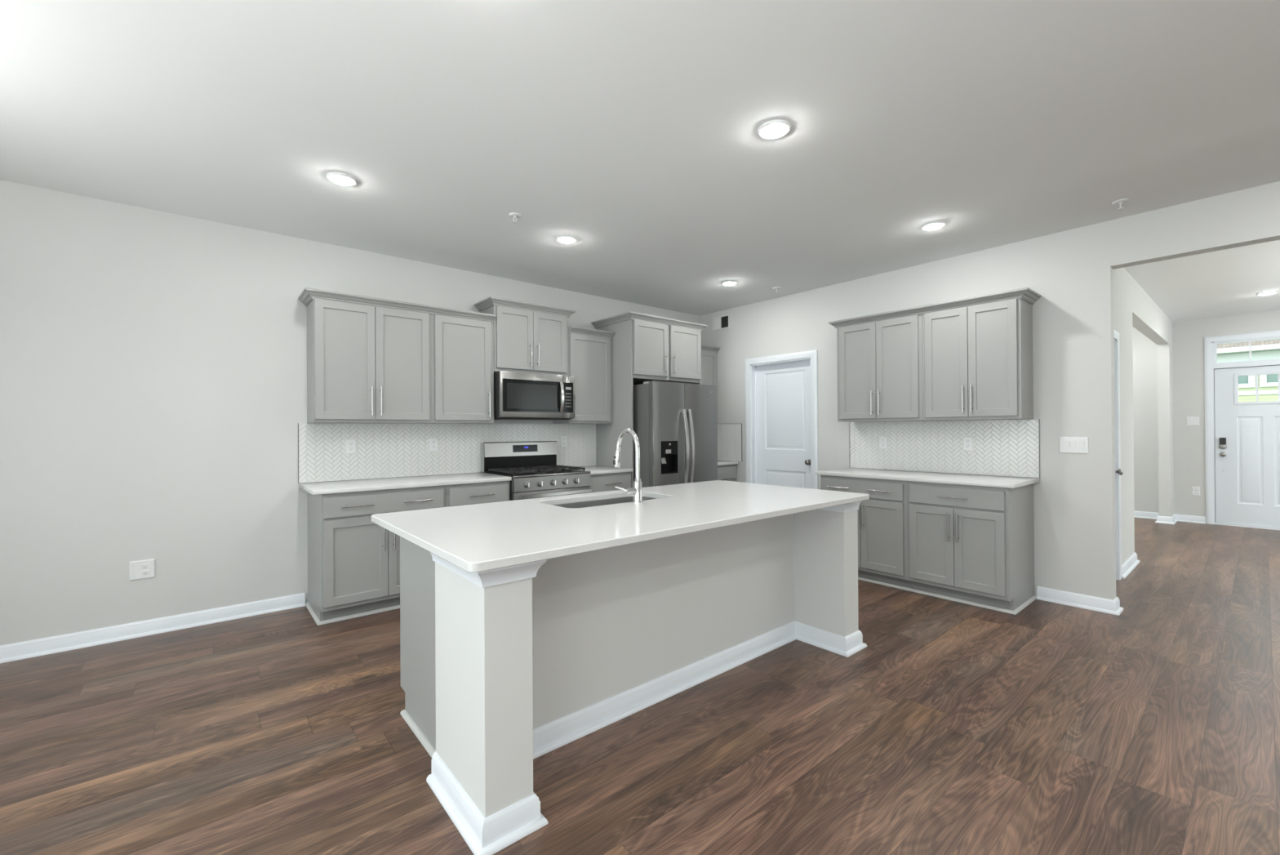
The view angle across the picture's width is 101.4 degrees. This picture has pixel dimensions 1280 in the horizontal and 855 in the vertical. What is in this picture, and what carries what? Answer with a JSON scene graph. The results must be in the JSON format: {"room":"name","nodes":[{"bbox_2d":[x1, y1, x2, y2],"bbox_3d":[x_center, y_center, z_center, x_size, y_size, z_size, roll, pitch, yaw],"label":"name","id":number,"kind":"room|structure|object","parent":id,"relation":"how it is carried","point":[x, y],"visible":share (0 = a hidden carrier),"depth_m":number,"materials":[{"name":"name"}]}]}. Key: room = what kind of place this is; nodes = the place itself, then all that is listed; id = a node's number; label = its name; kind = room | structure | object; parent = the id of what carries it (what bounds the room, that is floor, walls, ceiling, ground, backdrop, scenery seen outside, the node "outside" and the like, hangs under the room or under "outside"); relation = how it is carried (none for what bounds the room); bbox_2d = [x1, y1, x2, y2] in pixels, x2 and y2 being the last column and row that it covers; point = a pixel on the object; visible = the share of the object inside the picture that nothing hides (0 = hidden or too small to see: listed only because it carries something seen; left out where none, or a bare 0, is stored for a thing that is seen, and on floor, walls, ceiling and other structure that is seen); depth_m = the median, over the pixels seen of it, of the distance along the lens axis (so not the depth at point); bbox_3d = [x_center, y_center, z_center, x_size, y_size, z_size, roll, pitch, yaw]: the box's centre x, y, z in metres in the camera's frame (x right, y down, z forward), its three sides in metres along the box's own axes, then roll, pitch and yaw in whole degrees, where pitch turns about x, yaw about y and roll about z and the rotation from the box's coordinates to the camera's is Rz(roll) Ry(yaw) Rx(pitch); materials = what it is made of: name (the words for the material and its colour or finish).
{"room":"kitchen","nodes":[
{"label":"kitchen","id":0,"kind":"room"},
{"bbox_2d":[0,179,698,644],"bbox_3d":[-0.009,-0.049,6.137,13.020,2.743,0.150,0,0,-40],"label":"wall","id":1,"kind":"structure","parent":0,"point":[153,362],"depth_m":3.41,"materials":[{"name":"grey paint"}]},
{"bbox_2d":[129,558,155,580],"bbox_3d":[-3.186,0.910,3.357,0.118,0.120,0.009,0,0,-40],"label":"wall outlet","id":2,"kind":"object","parent":1,"relation":"attached to","point":[140,569],"visible":1,"depth_m":3.35,"materials":[{"name":"white plastic"}]},
{"bbox_2d":[142,563,148,568],"bbox_3d":[-3.174,0.890,3.364,0.033,0.027,0.003,0,0,-40],"label":"receptacle","id":3,"kind":"object","parent":2,"relation":"attached to","point":[144,566],"depth_m":3.36,"materials":[{"name":"grey plastic"}]},
{"bbox_2d":[142,569,148,574],"bbox_3d":[-3.174,0.929,3.364,0.033,0.027,0.003,0,0,-40],"label":"receptacle","id":4,"kind":"object","parent":2,"relation":"attached to","point":[144,571],"depth_m":3.36,"materials":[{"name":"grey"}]},
{"bbox_2d":[0,592,305,662],"bbox_3d":[-3.657,1.285,2.942,3.019,0.092,0.034,0,0,-40],"label":"baseboard","id":5,"kind":"structure","parent":1,"relation":"attached to","point":[67,642],"depth_m":3.34,"materials":[{"name":"white paint"}]},
{"bbox_2d":[306,298,431,422],"bbox_3d":[-2.078,-0.500,4.068,0.816,0.928,0.360,0,0,-40],"label":"upper cabinet","id":6,"kind":"object","parent":1,"relation":"attached to","point":[366,363],"visible":0.98,"depth_m":3.92,"materials":[{"name":"grey paint"}]},
{"bbox_2d":[297,287,496,322],"bbox_3d":[-1.897,-0.941,4.224,1.406,0.060,0.358,0,0,-40],"label":"crown molding","id":7,"kind":"structure","parent":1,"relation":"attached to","point":[308,294],"depth_m":4.00,"materials":[{"name":"grey paint"}]},
{"bbox_2d":[297,422,596,483],"bbox_3d":[-1.508,0.188,4.771,2.706,0.446,0.008,0,0,-40],"label":"backsplash","id":8,"kind":"structure","parent":1,"relation":"attached to","point":[383,450],"depth_m":4.40,"materials":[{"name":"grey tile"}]},
{"bbox_2d":[345,438,355,453],"bbox_3d":[-2.271,0.148,4.120,0.074,0.117,0.009,0,0,-40],"label":"wall outlet","id":9,"kind":"object","parent":8,"relation":"attached to","point":[350,443],"visible":1,"depth_m":4.11,"materials":[{"name":"white plastic"}]},
{"bbox_2d":[348,441,353,445],"bbox_3d":[-2.269,0.128,4.118,0.033,0.027,0.003,0,0,-40],"label":"receptacle","id":10,"kind":"object","parent":9,"relation":"attached to","point":[350,443],"depth_m":4.12,"materials":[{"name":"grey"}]},
{"bbox_2d":[429,437,438,451],"bbox_3d":[-1.782,0.146,4.531,0.074,0.117,0.009,0,0,-40],"label":"wall outlet","id":11,"kind":"object","parent":8,"relation":"attached to","point":[433,442],"visible":1,"depth_m":4.53,"materials":[{"name":"white plastic"}]},
{"bbox_2d":[560,435,566,447],"bbox_3d":[-0.781,0.144,5.371,0.074,0.117,0.009,0,0,-40],"label":"wall outlet","id":12,"kind":"object","parent":8,"relation":"attached to","point":[563,438],"visible":1,"depth_m":5.37,"materials":[{"name":"white plastic"}]},
{"bbox_2d":[431,314,493,423],"bbox_3d":[-1.560,-0.501,4.503,0.533,0.928,0.360,0,0,-40],"label":"upper cabinet","id":13,"kind":"object","parent":1,"relation":"attached to","point":[462,349],"visible":0.93,"depth_m":4.39,"materials":[{"name":"grey paint"}]},
{"bbox_2d":[480,305,568,375],"bbox_3d":[-1.063,-0.804,4.923,0.762,0.625,0.360,0,0,-40],"label":"upper cabinet","id":14,"kind":"object","parent":1,"relation":"attached to","point":[526,341],"visible":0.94,"depth_m":4.78,"materials":[{"name":"grey paint"}]},
{"bbox_2d":[474,296,576,317],"bbox_3d":[-1.065,-1.096,4.924,0.873,0.060,0.358,0,0,-40],"label":"crown molding","id":15,"kind":"structure","parent":14,"relation":"attached to","point":[490,301],"depth_m":4.74,"materials":[{"name":"grey paint"}]},
{"bbox_2d":[493,370,573,420],"bbox_3d":[-1.027,-0.280,4.881,0.752,0.414,0.448,0,0,-40],"label":"microwave","id":16,"kind":"object","parent":14,"relation":"attached to","point":[517,395],"visible":1,"depth_m":4.70,"materials":[{"name":"silver metal"}]},
{"bbox_2d":[552,327,613,423],"bbox_3d":[-0.565,-0.503,5.338,0.530,0.928,0.360,0,0,-40],"label":"upper cabinet","id":17,"kind":"object","parent":1,"relation":"attached to","point":[589,357],"visible":0.77,"depth_m":5.23,"materials":[{"name":"grey paint"}]},
{"bbox_2d":[568,325,615,338],"bbox_3d":[-0.470,-0.945,5.224,0.528,0.060,0.054,0,0,-40],"label":"crown molding","id":18,"kind":"structure","parent":17,"relation":"attached to","point":[577,330],"depth_m":5.21,"materials":[{"name":"grey paint"}]},
{"bbox_2d":[701,350,717,393],"bbox_3d":[0.638,-0.506,6.348,0.612,0.928,0.360,0,0,-40],"label":"upper cabinet","id":19,"kind":"object","parent":1,"relation":"attached to","point":[708,359],"visible":0.03,"depth_m":6.34,"materials":[{"name":"grey paint"}]},
{"bbox_2d":[701,344,720,352],"bbox_3d":[0.738,-0.948,6.238,0.597,0.060,0.054,0,0,-40],"label":"crown molding","id":20,"kind":"structure","parent":19,"relation":"attached to","point":[705,348],"depth_m":6.32,"materials":[{"name":"grey paint"}]},
{"bbox_2d":[0,0,1279,321],"bbox_3d":[2.668,-1.517,2.945,13.020,0.140,8.500,0,0,-40],"label":"ceiling","id":21,"kind":"structure","parent":0,"point":[627,130],"depth_m":2.49,"materials":[{"name":"white paint"}]},
{"bbox_2d":[326,172,357,186],"bbox_3d":[-1.705,-1.412,3.000,0.155,0.022,0.155,0,0,-40],"label":"recessed light","id":22,"kind":"object","parent":21,"relation":"in","point":[338,178],"visible":1,"depth_m":2.97,"materials":[{"name":"white plastic"}]},
{"bbox_2d":[329,175,353,186],"bbox_3d":[-1.705,-1.411,3.000,0.118,0.020,0.118,0,0,-40],"label":"diffuser","id":23,"kind":"object","parent":22,"relation":"attached to","point":[344,180],"depth_m":2.98,"materials":[{"name":"white plastic"}]},
{"bbox_2d":[508,213,520,223],"bbox_3d":[-0.840,-1.401,3.522,0.080,0.050,0.080,0,0,-40],"label":"sprinkler","id":24,"kind":"object","parent":21,"relation":"attached to","point":[513,215],"visible":1,"depth_m":3.51,"materials":[{"name":"white plastic"}]},
{"bbox_2d":[555,235,577,243],"bbox_3d":[-0.556,-1.415,3.965,0.155,0.022,0.155,0,0,-40],"label":"recessed light","id":25,"kind":"object","parent":21,"relation":"in","point":[562,238],"visible":1,"depth_m":3.93,"materials":[{"name":"white plastic"}]},
{"bbox_2d":[558,237,574,243],"bbox_3d":[-0.556,-1.414,3.965,0.118,0.020,0.118,0,0,-40],"label":"diffuser","id":26,"kind":"object","parent":25,"relation":"attached to","point":[563,240],"depth_m":3.94,"materials":[{"name":"white plastic"}]},
{"bbox_2d":[721,280,737,285],"bbox_3d":[0.883,-1.419,5.176,0.155,0.022,0.155,0,0,-40],"label":"recessed light","id":27,"kind":"object","parent":21,"relation":"in","point":[731,282],"visible":1,"depth_m":5.14,"materials":[{"name":"white plastic"}]},
{"bbox_2d":[723,281,735,285],"bbox_3d":[0.883,-1.417,5.176,0.118,0.020,0.118,0,0,-40],"label":"diffuser","id":28,"kind":"object","parent":27,"relation":"attached to","point":[726,283],"depth_m":5.15,"materials":[{"name":"white plastic"}]},
{"bbox_2d":[757,120,791,139],"bbox_3d":[0.647,-1.427,2.527,0.155,0.022,0.155,0,0,-40],"label":"recessed light","id":29,"kind":"object","parent":21,"relation":"in","point":[774,129],"visible":1,"depth_m":2.50,"materials":[{"name":"white plastic"}]},
{"bbox_2d":[761,124,786,138],"bbox_3d":[0.647,-1.426,2.527,0.118,0.020,0.118,0,0,-40],"label":"diffuser","id":30,"kind":"object","parent":29,"relation":"attached to","point":[768,131],"depth_m":2.51,"materials":[{"name":"white plastic"}]},
{"bbox_2d":[773,286,781,293],"bbox_3d":[1.402,-1.407,5.370,0.080,0.050,0.080,0,0,-40],"label":"sprinkler","id":31,"kind":"object","parent":21,"relation":"attached to","point":[775,287],"visible":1,"depth_m":5.36,"materials":[{"name":"white plastic"}]},
{"bbox_2d":[920,221,946,230],"bbox_3d":[2.090,-1.431,3.738,0.155,0.022,0.155,0,0,-40],"label":"recessed light","id":32,"kind":"object","parent":21,"relation":"in","point":[932,225],"visible":1,"depth_m":3.71,"materials":[{"name":"white plastic"}]},
{"bbox_2d":[923,223,942,230],"bbox_3d":[2.090,-1.429,3.738,0.118,0.020,0.118,0,0,-40],"label":"diffuser","id":33,"kind":"object","parent":32,"relation":"attached to","point":[926,226],"depth_m":3.72,"materials":[{"name":"white plastic"}]},
{"bbox_2d":[1111,198,1128,209],"bbox_3d":[3.079,-1.424,3.359,0.080,0.050,0.080,0,0,-40],"label":"sprinkler","id":34,"kind":"object","parent":21,"relation":"attached to","point":[1120,202],"visible":1,"depth_m":3.35,"materials":[{"name":"white plastic"}]},
{"bbox_2d":[1256,290,1278,295],"bbox_3d":[6.796,-1.450,5.680,0.155,0.022,0.155,0,0,-40],"label":"recessed light","id":35,"kind":"object","parent":21,"relation":"in","point":[1264,293],"visible":1,"depth_m":5.65,"materials":[{"name":"white plastic"}]},
{"bbox_2d":[1258,292,1275,295],"bbox_3d":[6.796,-1.448,5.680,0.118,0.020,0.118,0,0,-40],"label":"diffuser","id":36,"kind":"object","parent":35,"relation":"attached to","point":[1261,293],"depth_m":5.67,"materials":[{"name":"white plastic"}]},
{"bbox_2d":[0,517,1279,854],"bbox_3d":[2.684,1.356,2.935,13.020,0.120,8.500,0,0,-40],"label":"floor","id":37,"kind":"structure","parent":0,"point":[1153,727],"depth_m":2.17,"materials":[{"name":"brown wood"}]},
{"bbox_2d":[305,484,445,625],"bbox_3d":[-1.978,0.883,3.945,0.839,0.884,0.660,0,0,-40],"label":"base cabinet","id":38,"kind":"object","parent":37,"relation":"on","point":[353,562],"visible":0.7,"depth_m":3.63,"materials":[{"name":"grey paint"}]},
{"bbox_2d":[298,471,511,494],"bbox_3d":[-1.800,0.425,4.114,1.408,0.030,0.634,0,0,-40],"label":"countertop","id":39,"kind":"structure","parent":38,"relation":"on","point":[371,484],"depth_m":3.94,"materials":[{"name":"white stone"}]},
{"bbox_2d":[400,536,435,757],"bbox_3d":[-0.088,0.869,2.980,2.289,0.884,0.666,0,0,-40],"label":"base cabinet","id":40,"kind":"object","parent":37,"relation":"on","point":[417,565],"visible":0.03,"depth_m":2.26,"materials":[{"name":"grey paint"}]},
{"bbox_2d":[371,480,869,572],"bbox_3d":[0.052,0.410,2.742,2.404,0.030,1.178,0,0,-40],"label":"countertop","id":41,"kind":"structure","parent":40,"relation":"on","point":[483,536],"depth_m":2.27,"materials":[{"name":"white stone"}]},
{"bbox_2d":[552,496,657,507],"bbox_3d":[-0.173,0.530,2.924,0.761,0.204,0.407,0,0,-40],"label":"sink","id":42,"kind":"object","parent":41,"relation":"in","point":[627,499],"visible":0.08,"depth_m":3.11,"materials":[{"name":"silver metal"}]},
{"bbox_2d":[613,427,643,502],"bbox_3d":[-0.101,0.200,2.817,0.142,0.392,0.224,0,0,-40],"label":"faucet","id":43,"kind":"object","parent":41,"relation":"on","point":[637,490],"visible":1,"depth_m":2.77,"materials":[{"name":"silver metal"}]},
{"bbox_2d":[445,480,510,506],"bbox_3d":[-1.454,0.882,4.385,0.528,0.884,0.660,0,0,-40],"label":"base cabinet","id":44,"kind":"object","parent":37,"relation":"on","point":[456,495],"visible":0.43,"depth_m":4.15,"materials":[{"name":"grey paint"}]},
{"bbox_2d":[481,440,591,500],"bbox_3d":[-0.929,0.728,4.769,0.763,1.189,0.712,0,0,-40],"label":"gas range","id":45,"kind":"object","parent":37,"relation":"on","point":[534,470],"visible":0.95,"depth_m":4.75,"materials":[{"name":"silver metal"}]},
{"bbox_2d":[484,469,586,477],"bbox_3d":[-0.939,0.409,4.780,0.760,0.016,0.555,0,0,-40],"label":"cooktop","id":46,"kind":"object","parent":45,"relation":"in","point":[487,471],"depth_m":4.59,"materials":[{"name":"black metal"}]},
{"bbox_2d":[590,471,631,492],"bbox_3d":[-0.460,0.880,5.219,0.525,0.884,0.660,0,0,-40],"label":"base cabinet","id":47,"kind":"object","parent":37,"relation":"on","point":[602,482],"visible":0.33,"depth_m":4.99,"materials":[{"name":"grey paint"}]},
{"bbox_2d":[565,465,633,474],"bbox_3d":[-0.471,0.422,5.231,0.527,0.030,0.634,0,0,-40],"label":"countertop","id":48,"kind":"structure","parent":47,"relation":"on","point":[594,469],"depth_m":5.10,"materials":[{"name":"white stone"}]},
{"bbox_2d":[426,501,866,854],"bbox_3d":[0.278,0.866,2.535,2.400,0.884,0.479,0,0,-40],"label":"kitchen island","id":49,"kind":"object","parent":37,"relation":"on","point":[534,659],"visible":0.76,"depth_m":2.32,"materials":[{"name":"grey paint"}]},
{"bbox_2d":[595,319,701,487],"bbox_3d":[0.122,0.100,5.710,0.994,2.439,0.667,0,0,-40],"label":"tall cabinet","id":50,"kind":"object","parent":37,"relation":"on","point":[642,351],"visible":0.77,"depth_m":5.38,"materials":[{"name":"grey paint"}]},
{"bbox_2d":[591,311,707,330],"bbox_3d":[0.115,-1.100,5.715,1.105,0.060,0.666,0,0,-40],"label":"crown molding","id":51,"kind":"structure","parent":50,"relation":"attached to","point":[628,315],"depth_m":5.41,"materials":[{"name":"grey paint"}]},
{"bbox_2d":[632,380,717,487],"bbox_3d":[0.251,0.433,5.622,0.918,1.772,0.887,0,0,-40],"label":"refrigerator","id":52,"kind":"object","parent":37,"relation":"on","point":[675,424],"visible":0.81,"depth_m":5.26,"materials":[{"name":"grey metal"}]},
{"bbox_2d":[717,463,737,481],"bbox_3d":[0.740,0.877,6.227,0.608,0.884,0.660,0,0,-40],"label":"base cabinet","id":53,"kind":"object","parent":37,"relation":"on","point":[726,472],"visible":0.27,"depth_m":6.08,"materials":[{"name":"grey paint"}]},
{"bbox_2d":[717,460,737,465],"bbox_3d":[0.738,0.419,6.239,0.583,0.030,0.624,0,0,-40],"label":"countertop","id":54,"kind":"structure","parent":53,"relation":"on","point":[719,462],"depth_m":6.11,"materials":[{"name":"white stone"}]},
{"bbox_2d":[820,475,911,591],"bbox_3d":[2.071,0.863,4.608,0.660,0.884,0.769,0,0,-40],"label":"base cabinet","id":55,"kind":"object","parent":37,"relation":"on","point":[882,534],"visible":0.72,"depth_m":4.29,"materials":[{"name":"grey paint"}]},
{"bbox_2d":[906,480,1036,614],"bbox_3d":[2.544,0.859,4.045,0.660,0.884,0.699,0,0,-40],"label":"base cabinet","id":56,"kind":"object","parent":37,"relation":"on","point":[971,544],"visible":0.97,"depth_m":3.83,"materials":[{"name":"grey paint"}]},
{"bbox_2d":[814,467,1039,488],"bbox_3d":[2.305,0.404,4.349,0.634,0.030,1.510,0,0,-40],"label":"countertop","id":57,"kind":"structure","parent":56,"relation":"on","point":[1009,482],"depth_m":4.13,"materials":[{"name":"white stone"}]},
{"bbox_2d":[698,181,1279,599],"bbox_3d":[3.440,-0.077,3.581,0.115,2.743,8.200,0,0,-40],"label":"wall","id":58,"kind":"structure","parent":0,"point":[1072,270],"depth_m":3.89,"materials":[{"name":"grey paint"}]},
{"bbox_2d":[711,313,729,332],"bbox_3d":[0.986,-1.278,6.403,0.008,0.182,0.286,0,0,-40],"label":"air vent","id":59,"kind":"object","parent":58,"relation":"in","point":[719,322],"visible":1,"depth_m":6.40,"materials":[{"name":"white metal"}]},
{"bbox_2d":[717,422,742,461],"bbox_3d":[0.981,0.178,6.413,0.009,0.449,0.672,0,0,-40],"label":"backsplash","id":60,"kind":"structure","parent":58,"relation":"attached to","point":[729,435],"depth_m":6.29,"materials":[{"name":"grey tile"}]},
{"bbox_2d":[745,349,818,488],"bbox_3d":[1.581,0.257,5.796,0.151,2.110,0.930,0,0,-40],"label":"trim","id":61,"kind":"structure","parent":58,"relation":"attached to","point":[751,364],"depth_m":5.87,"materials":[{"name":"white paint"}]},
{"bbox_2d":[756,360,811,488],"bbox_3d":[1.585,0.297,5.799,0.099,2.014,0.756,0,0,-40],"label":"door","id":62,"kind":"structure","parent":58,"relation":"in","point":[783,390],"depth_m":5.82,"materials":[{"name":"white paint"}]},
{"bbox_2d":[836,314,922,422],"bbox_3d":[2.185,-0.521,4.702,0.360,0.928,0.755,0,0,-40],"label":"upper cabinet","id":63,"kind":"object","parent":58,"relation":"attached to","point":[880,362],"visible":0.92,"depth_m":4.57,"materials":[{"name":"grey paint"}]},
{"bbox_2d":[828,287,1041,328],"bbox_3d":[2.402,-0.964,4.443,0.358,0.060,1.547,0,0,-40],"label":"crown molding","id":64,"kind":"structure","parent":63,"relation":"attached to","point":[1028,295],"depth_m":4.17,"materials":[{"name":"grey paint"}]},
{"bbox_2d":[848,418,1039,477],"bbox_3d":[2.542,0.165,4.554,0.008,0.446,1.517,0,0,-40],"label":"backsplash","id":65,"kind":"structure","parent":58,"relation":"attached to","point":[1001,447],"depth_m":4.44,"materials":[{"name":"grey tile"}]},
{"bbox_2d":[879,435,887,448],"bbox_3d":[2.262,0.139,4.874,0.009,0.117,0.074,0,0,-40],"label":"wall outlet","id":66,"kind":"object","parent":65,"relation":"attached to","point":[882,439],"visible":1,"depth_m":4.87,"materials":[{"name":"white plastic"}]},
{"bbox_2d":[962,436,973,450],"bbox_3d":[2.712,0.135,4.337,0.009,0.117,0.074,0,0,-40],"label":"wall outlet","id":67,"kind":"object","parent":65,"relation":"attached to","point":[967,441],"visible":1,"depth_m":4.33,"materials":[{"name":"white plastic"}]},
{"bbox_2d":[921,297,1033,420],"bbox_3d":[2.647,-0.525,4.152,0.360,0.928,0.680,0,0,-40],"label":"upper cabinet","id":68,"kind":"object","parent":58,"relation":"attached to","point":[977,360],"visible":0.98,"depth_m":4.00,"materials":[{"name":"grey paint"}]},
{"bbox_2d":[1059,436,1088,453],"bbox_3d":[3.157,0.129,3.818,0.014,0.118,0.166,0,0,-40],"label":"light switch","id":69,"kind":"object","parent":58,"relation":"attached to","point":[1067,444],"visible":1,"depth_m":3.81,"materials":[{"name":"white plastic"}]},
{"bbox_2d":[1035,586,1123,615],"bbox_3d":[3.219,1.250,3.848,0.183,0.092,0.467,0,0,-40],"label":"baseboard","id":70,"kind":"structure","parent":58,"relation":"attached to","point":[1066,597],"depth_m":3.78,"materials":[{"name":"white paint"}]},
{"bbox_2d":[1113,267,1173,564],"bbox_3d":[5.298,-0.081,5.583,5.305,2.743,0.115,0,0,-40],"label":"wall","id":71,"kind":"structure","parent":0,"point":[1132,306],"depth_m":5.04,"materials":[{"name":"grey paint"}]},
{"bbox_2d":[1114,329,1121,579],"bbox_3d":[3.720,0.240,4.243,0.935,2.110,0.133,0,0,-40],"label":"trim","id":72,"kind":"structure","parent":71,"relation":"attached to","point":[1117,348],"depth_m":4.46,"materials":[{"name":"white paint"}]},
{"bbox_2d":[1115,468,1123,475],"bbox_3d":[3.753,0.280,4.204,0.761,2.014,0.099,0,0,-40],"label":"door knob","id":73,"kind":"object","parent":71,"relation":"in","point":[1120,471],"depth_m":4.37,"materials":[{"name":"silver metal"}]},
{"bbox_2d":[1121,551,1140,578],"bbox_3d":[4.415,1.247,4.830,0.879,0.092,0.183,0,0,-40],"label":"baseboard","id":74,"kind":"structure","parent":71,"relation":"attached to","point":[1131,562],"depth_m":4.75,"materials":[{"name":"white paint"}]},
{"bbox_2d":[1132,310,1279,516],"bbox_3d":[7.604,-0.088,7.078,0.150,2.743,8.200,0,0,-40],"label":"wall","id":75,"kind":"structure","parent":0,"point":[1188,335],"depth_m":7.18,"materials":[{"name":"grey paint"}]},
{"bbox_2d":[1133,510,1205,524],"bbox_3d":[6.094,1.251,8.457,0.394,0.092,4.108,0,0,-40],"label":"baseboard","id":76,"kind":"structure","parent":75,"relation":"attached to","point":[1175,517],"depth_m":7.12,"materials":[{"name":"white paint"}]},
{"bbox_2d":[1186,416,1199,425],"bbox_3d":[7.483,-0.087,7.096,0.011,0.118,0.122,0,0,-40],"label":"light switch","id":77,"kind":"object","parent":75,"relation":"attached to","point":[1190,420],"visible":1,"depth_m":7.10,"materials":[{"name":"white plastic"}]},
{"bbox_2d":[1191,486,1199,495],"bbox_3d":[7.505,0.859,7.075,0.009,0.117,0.074,0,0,-40],"label":"wall outlet","id":78,"kind":"object","parent":75,"relation":"attached to","point":[1195,490],"visible":1,"depth_m":7.07,"materials":[{"name":"white plastic"}]},
{"bbox_2d":[1204,329,1279,529],"bbox_3d":[7.969,0.035,6.646,0.188,2.490,1.090,0,0,-40],"label":"trim","id":79,"kind":"structure","parent":75,"relation":"attached to","point":[1209,366],"depth_m":6.96,"materials":[{"name":"white paint"}]},
{"bbox_2d":[1213,364,1279,528],"bbox_3d":[7.913,0.239,6.598,0.109,2.039,0.920,0,0,-40],"label":"door","id":80,"kind":"structure","parent":75,"relation":"in","point":[1247,433],"depth_m":6.74,"materials":[{"name":"white paint"}]},
{"bbox_2d":[1213,337,1279,364],"bbox_3d":[7.939,-0.979,6.629,0.050,0.294,0.922,0,0,-40],"label":"window","id":81,"kind":"structure","parent":75,"relation":"in","point":[1250,341],"depth_m":6.75,"materials":[{"name":"white paint"}]},
{"label":"outside","id":82,"kind":"structure","parent":0,"visible":0},
{"bbox_3d":[21.436,1.470,17.505,34.420,0.150,50.000,0,0,-40],"label":"ground","id":83,"kind":"structure","parent":82,"visible":0},
{"bbox_2d":[1217,339,1279,401],"bbox_3d":[19.974,-1.817,11.865,6.900,6.400,14.000,0,0,-40],"label":"neighbor house","id":84,"kind":"structure","parent":83,"relation":"on","point":[1268,384],"depth_m":12.84,"materials":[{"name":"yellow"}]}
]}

